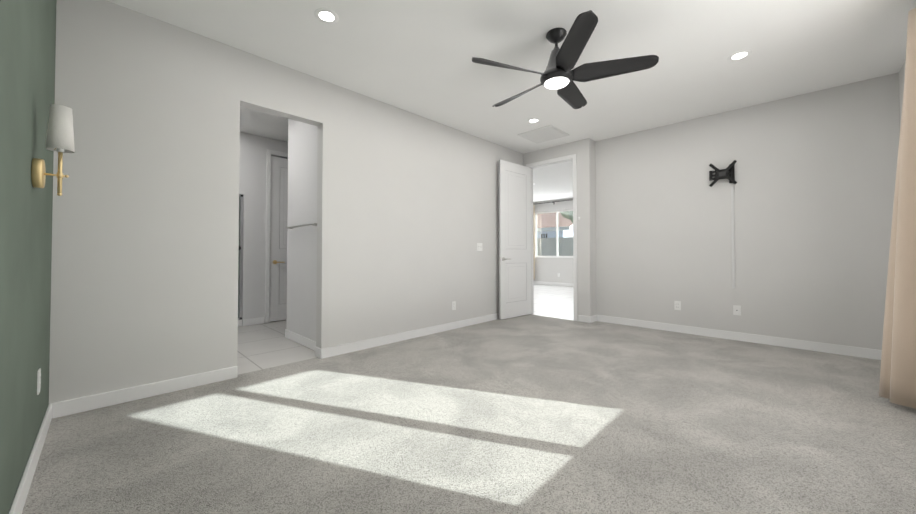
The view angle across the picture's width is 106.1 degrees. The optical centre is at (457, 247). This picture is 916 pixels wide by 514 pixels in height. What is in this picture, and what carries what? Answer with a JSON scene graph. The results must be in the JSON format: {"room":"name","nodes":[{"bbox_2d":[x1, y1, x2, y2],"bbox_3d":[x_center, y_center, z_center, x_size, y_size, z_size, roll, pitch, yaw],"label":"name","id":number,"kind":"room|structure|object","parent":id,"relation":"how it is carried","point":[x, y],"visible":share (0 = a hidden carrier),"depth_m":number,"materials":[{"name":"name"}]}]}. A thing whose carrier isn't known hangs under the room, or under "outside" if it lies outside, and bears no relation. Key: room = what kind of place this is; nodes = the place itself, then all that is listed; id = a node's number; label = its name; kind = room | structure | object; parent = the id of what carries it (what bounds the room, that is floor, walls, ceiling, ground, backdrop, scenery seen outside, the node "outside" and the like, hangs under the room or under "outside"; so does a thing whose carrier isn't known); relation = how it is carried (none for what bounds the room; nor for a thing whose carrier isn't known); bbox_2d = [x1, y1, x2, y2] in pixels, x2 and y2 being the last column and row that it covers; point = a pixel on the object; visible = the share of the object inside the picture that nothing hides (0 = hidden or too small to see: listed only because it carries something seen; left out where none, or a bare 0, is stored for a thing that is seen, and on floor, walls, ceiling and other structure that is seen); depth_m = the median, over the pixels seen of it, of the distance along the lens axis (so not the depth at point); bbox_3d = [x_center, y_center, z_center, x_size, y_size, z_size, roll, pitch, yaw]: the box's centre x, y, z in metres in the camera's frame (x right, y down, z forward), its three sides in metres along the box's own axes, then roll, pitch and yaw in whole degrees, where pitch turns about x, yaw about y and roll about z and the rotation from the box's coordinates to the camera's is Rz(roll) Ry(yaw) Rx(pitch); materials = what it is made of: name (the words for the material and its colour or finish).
{"room":"empty bedroom","nodes":[
{"label":"empty bedroom","id":0,"kind":"room"},
{"bbox_2d":[0,0,56,513],"bbox_3d":[-1.083,-0.333,0.657,4.170,2.740,0.120,-1,-1,44],"label":"wall","id":1,"kind":"structure","parent":0,"point":[27,57],"depth_m":1.40,"materials":[{"name":"green paint"}]},
{"bbox_2d":[9,402,56,513],"bbox_3d":[-1.089,0.991,0.738,4.027,0.095,0.018,-1,-1,44],"label":"baseboard","id":2,"kind":"structure","parent":1,"relation":"attached to","point":[17,506],"depth_m":1.57,"materials":[{"name":"white wood"}]},
{"bbox_2d":[37,368,40,394],"bbox_3d":[-2.145,0.685,1.765,0.072,0.116,0.008,-1,-1,44],"label":"electrical outlet","id":3,"kind":"object","parent":1,"relation":"attached to","point":[38,380],"visible":1,"depth_m":1.74,"materials":[{"name":"white plastic"}]},
{"bbox_2d":[31,104,74,195],"bbox_3d":[-1.874,-0.451,1.601,0.134,0.418,0.124,-1,-1,44],"label":"wall sconce","id":4,"kind":"object","parent":1,"relation":"attached to","point":[60,136],"visible":1,"depth_m":1.59,"materials":[{"name":"white fabric"}]},
{"bbox_2d":[239,132,287,325],"bbox_3d":[-2.572,-0.254,5.428,0.120,2.740,5.840,-1,-1,44],"label":"wall","id":5,"kind":"structure","parent":0,"point":[252,169],"depth_m":4.97,"materials":[{"name":"paint"}]},
{"bbox_2d":[238,197,239,317],"bbox_3d":[-3.398,-0.256,5.311,0.900,2.740,0.120,-1,-1,44],"label":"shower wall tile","id":6,"kind":"structure","parent":5,"relation":"attached to","point":[238,259],"depth_m":4.99,"materials":[{"name":"grey tile"}]},
{"bbox_2d":[243,317,263,325],"bbox_3d":[-2.932,1.060,4.940,0.014,0.095,0.270,-1,-1,44],"label":"baseboard","id":7,"kind":"structure","parent":5,"relation":"attached to","point":[253,321],"depth_m":4.93,"materials":[{"name":"white wood"}]},
{"bbox_2d":[265,149,287,322],"bbox_3d":[-2.547,-0.168,5.444,0.132,2.568,0.930,-1,-1,44],"label":"door frame","id":8,"kind":"structure","parent":5,"relation":"attached to","point":[270,153],"depth_m":5.09,"materials":[{"name":"white wood"}]},
{"bbox_2d":[270,156,287,321],"bbox_3d":[-2.509,-0.132,5.406,0.094,2.472,0.796,-1,-1,44],"label":"bathroom door","id":9,"kind":"structure","parent":5,"relation":"in","point":[278,241],"depth_m":5.21,"materials":[{"name":"white wood"}]},
{"bbox_2d":[49,0,522,403],"bbox_3d":[-0.792,-0.277,4.030,0.120,2.740,5.360,-1,-1,44],"label":"wall","id":10,"kind":"structure","parent":0,"point":[145,249],"depth_m":2.71,"materials":[{"name":"grey paint"}]},
{"bbox_2d":[57,366,237,417],"bbox_3d":[-2.169,1.020,2.501,0.018,0.095,0.980,-1,-1,44],"label":"baseboard","id":11,"kind":"structure","parent":10,"relation":"attached to","point":[78,405],"depth_m":2.43,"materials":[{"name":"white wood"}]},
{"bbox_2d":[317,313,498,358],"bbox_3d":[-0.121,1.055,4.619,0.045,0.095,3.520,-1,-1,44],"label":"baseboard","id":12,"kind":"structure","parent":10,"relation":"attached to","point":[327,352],"depth_m":3.99,"materials":[{"name":"white wood"}]},
{"bbox_2d":[452,301,455,309],"bbox_3d":[-0.055,0.788,4.677,0.008,0.116,0.072,-1,-1,44],"label":"electrical outlet","id":13,"kind":"object","parent":10,"relation":"attached to","point":[453,305],"visible":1,"depth_m":4.68,"materials":[{"name":"white plastic"}]},
{"bbox_2d":[477,243,481,250],"bbox_3d":[0.322,-0.010,5.077,0.009,0.116,0.118,-1,-1,44],"label":"light switch","id":14,"kind":"object","parent":10,"relation":"attached to","point":[479,246],"visible":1,"depth_m":5.07,"materials":[{"name":"white plastic"}]},
{"bbox_2d":[287,119,317,340],"bbox_3d":[-1.693,-0.279,3.930,1.030,2.740,0.120,-1,-1,44],"label":"wall","id":15,"kind":"structure","parent":0,"point":[302,241],"depth_m":3.93,"materials":[{"name":"paint"}]},
{"bbox_2d":[285,329,316,352],"bbox_3d":[-1.745,1.043,3.863,1.044,0.095,0.018,-1,-1,44],"label":"baseboard","id":16,"kind":"structure","parent":15,"relation":"attached to","point":[302,340],"depth_m":3.87,"materials":[{"name":"white wood"}]},
{"bbox_2d":[285,223,316,229],"bbox_3d":[-1.760,-0.240,3.867,0.800,0.044,0.062,-1,-1,44],"label":"towel rail","id":17,"kind":"object","parent":15,"relation":"attached to","point":[312,224],"visible":0.83,"depth_m":3.79,"materials":[{"name":"silver metal"}]},
{"bbox_2d":[237,284,573,374],"bbox_3d":[-0.386,1.193,6.975,5.520,0.096,11.140,-1,-1,44],"label":"floor","id":18,"kind":"structure","parent":0,"point":[265,346],"depth_m":4.21,"materials":[{"name":"white tile"}]},
{"bbox_2d":[238,194,242,325],"bbox_3d":[-3.585,0.090,4.671,0.555,2.027,1.045,-1,-1,44],"label":"shower enclosure","id":19,"kind":"object","parent":18,"relation":"on","point":[240,260],"visible":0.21,"depth_m":4.87,"materials":[{"name":"glass"}]},
{"bbox_2d":[22,314,915,513],"bbox_3d":[0.799,1.121,2.695,4.110,0.100,5.460,-1,-1,44],"label":"floor carpet","id":20,"kind":"object","parent":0,"point":[530,414],"visible":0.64,"depth_m":1.94,"materials":[{"name":"grey carpet"}]},
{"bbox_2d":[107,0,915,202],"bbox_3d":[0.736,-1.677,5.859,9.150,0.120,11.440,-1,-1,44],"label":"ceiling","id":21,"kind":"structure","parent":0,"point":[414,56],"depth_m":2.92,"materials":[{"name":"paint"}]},
{"bbox_2d":[314,8,338,23],"bbox_3d":[-0.948,-1.671,2.488,0.164,0.004,0.164,-1,-1,44],"label":"recessed light","id":22,"kind":"object","parent":21,"relation":"in","point":[325,15],"visible":1,"depth_m":2.48,"materials":[{"name":"white plastic"}]},
{"bbox_2d":[527,118,539,122],"bbox_3d":[0.977,-1.638,4.451,0.164,0.004,0.164,-1,-1,44],"label":"recessed light","id":23,"kind":"object","parent":21,"relation":"in","point":[534,120],"visible":1,"depth_m":4.44,"materials":[{"name":"white plastic"}]},
{"bbox_2d":[517,125,568,143],"bbox_3d":[1.232,-1.624,4.970,0.540,0.016,0.540,-1,-1,44],"label":"ceiling vent","id":24,"kind":"object","parent":21,"relation":"in","point":[544,134],"visible":0.98,"depth_m":4.94,"materials":[{"name":"white metal"}]},
{"bbox_2d":[472,10,658,108],"bbox_3d":[0.767,-1.464,2.727,1.336,0.411,1.335,-1,-1,44],"label":"ceiling fan","id":25,"kind":"object","parent":21,"relation":"hanging from","point":[560,75],"visible":1,"depth_m":2.57,"materials":[{"name":"black"}]},
{"bbox_2d":[727,50,751,60],"bbox_3d":[2.439,-1.662,2.986,0.164,0.004,0.164,-1,-1,44],"label":"recessed light","id":26,"kind":"object","parent":21,"relation":"in","point":[739,55],"visible":1,"depth_m":2.98,"materials":[{"name":"white plastic"}]},
{"bbox_2d":[533,198,572,282],"bbox_3d":[3.459,-0.165,10.832,5.920,2.740,0.120,-1,-1,44],"label":"wall","id":27,"kind":"structure","parent":0,"point":[548,269],"depth_m":11.10,"materials":[{"name":"grey paint"}]},
{"bbox_2d":[533,281,572,286],"bbox_3d":[3.348,1.157,10.825,5.500,0.095,0.014,-1,-1,44],"label":"baseboard","id":28,"kind":"structure","parent":27,"relation":"attached to","point":[534,282],"depth_m":11.13,"materials":[{"name":"white wood"}]},
{"bbox_2d":[535,209,572,257],"bbox_3d":[3.174,-0.431,11.088,1.600,1.520,0.122,-1,-1,44],"label":"room window","id":29,"kind":"structure","parent":27,"relation":"in","point":[556,236],"depth_m":11.12,"materials":[{"name":"white plastic"}]},
{"bbox_2d":[523,138,595,320],"bbox_3d":[1.611,-0.250,5.667,1.280,2.740,0.340,-1,-1,44],"label":"wall","id":30,"kind":"structure","parent":0,"point":[583,150],"depth_m":5.18,"materials":[{"name":"grey paint"}]},
{"bbox_2d":[526,154,576,320],"bbox_3d":[1.528,-0.154,5.594,0.904,2.545,0.144,-1,-1,44],"label":"door frame","id":31,"kind":"structure","parent":30,"relation":"attached to","point":[559,160],"depth_m":5.27,"materials":[{"name":"white wood"}]},
{"bbox_2d":[499,160,530,319],"bbox_3d":[0.917,-0.122,5.558,0.155,2.457,0.778,-1,-1,44],"label":"door","id":32,"kind":"structure","parent":31,"relation":"attached to","point":[514,240],"depth_m":5.50,"materials":[{"name":"white wood"}]},
{"bbox_2d":[595,72,899,349],"bbox_3d":[3.225,-0.274,4.250,3.010,2.740,0.120,-1,-1,44],"label":"wall","id":33,"kind":"structure","parent":0,"point":[815,180],"depth_m":3.92,"materials":[{"name":"grey paint"}]},
{"bbox_2d":[674,301,680,309],"bbox_3d":[2.865,0.755,4.494,0.072,0.116,0.008,-1,-1,44],"label":"electrical outlet","id":34,"kind":"object","parent":33,"relation":"attached to","point":[677,305],"visible":1,"depth_m":4.49,"materials":[{"name":"white plastic"}]},
{"bbox_2d":[709,160,736,186],"bbox_3d":[3.197,-0.885,4.152,0.272,0.290,0.071,-1,-1,44],"label":"bracket","id":35,"kind":"object","parent":33,"relation":"attached to","point":[728,172],"visible":1,"depth_m":4.13,"materials":[{"name":"black metal"}]},
{"bbox_2d":[731,187,734,287],"bbox_3d":[3.277,-0.121,4.103,0.029,1.210,0.012,-1,-1,44],"label":"cord","id":36,"kind":"object","parent":33,"relation":"attached to","point":[733,246],"visible":1,"depth_m":4.10,"materials":[{"name":"white plastic"}]},
{"bbox_2d":[733,305,740,315],"bbox_3d":[3.298,0.742,4.071,0.072,0.116,0.009,-1,-1,44],"label":"electrical outlet","id":37,"kind":"object","parent":33,"relation":"attached to","point":[736,309],"visible":1,"depth_m":4.07,"materials":[{"name":"white plastic"}]},
{"bbox_2d":[593,315,881,359],"bbox_3d":[3.124,1.049,4.230,2.863,0.095,0.018,-1,-1,44],"label":"baseboard","id":38,"kind":"structure","parent":33,"relation":"attached to","point":[876,354],"depth_m":3.96,"materials":[{"name":"white wood"}]},
{"bbox_2d":[899,62,904,125],"bbox_3d":[2.314,-0.323,1.243,0.120,2.740,5.460,-1,-1,44],"label":"wall","id":39,"kind":"structure","parent":0,"point":[901,79],"depth_m":3.19,"materials":[{"name":"grey paint"}]},
{"bbox_2d":[879,8,915,408],"bbox_3d":[2.881,-0.261,2.133,0.173,2.575,0.532,0,-1,26],"label":"curtain","id":40,"kind":"object","parent":39,"relation":"hanging from","point":[897,384],"visible":1,"depth_m":2.12,"materials":[{"name":"beige fabric"}]},
{"label":"outside","id":41,"kind":"structure","parent":0,"visible":0},
{"bbox_3d":[4.441,1.430,9.291,60.000,0.200,70.000,-1,-1,44],"label":"ground","id":42,"kind":"structure","parent":41,"visible":0},
{"bbox_2d":[537,237,572,255],"bbox_3d":[4.017,0.502,14.605,36.000,1.830,0.200,-1,-1,44],"label":"fence","id":43,"kind":"object","parent":42,"relation":"on","point":[547,248],"depth_m":14.46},
{"bbox_2d":[537,212,572,237],"bbox_3d":[4.404,-0.802,24.056,12.600,4.750,10.950,-1,-1,44],"label":"neighbouring house","id":44,"kind":"structure","parent":42,"relation":"on","point":[547,223],"depth_m":17.07,"materials":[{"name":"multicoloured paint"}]},
{"bbox_2d":[560,211,572,222],"bbox_3d":[5.327,-0.709,14.466,2.272,4.254,1.240,-1,-1,44],"label":"tree","id":45,"kind":"object","parent":42,"relation":"on","point":[567,215],"depth_m":14.62,"materials":[{"name":"green plant"}]},
{"bbox_3d":[3.045,-1.441,11.095,2.174,0.100,0.109,-1,-1,44],"label":"bracket","id":46,"kind":"object","parent":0,"visible":0},
{"bbox_2d":[533,204,534,278],"bbox_3d":[2.402,-0.185,11.596,0.420,2.485,0.084,-1,-1,44],"label":"curtain","id":47,"kind":"object","parent":46,"relation":"hanging from","point":[534,236],"depth_m":11.49,"materials":[{"name":"white fabric"}]}
]}

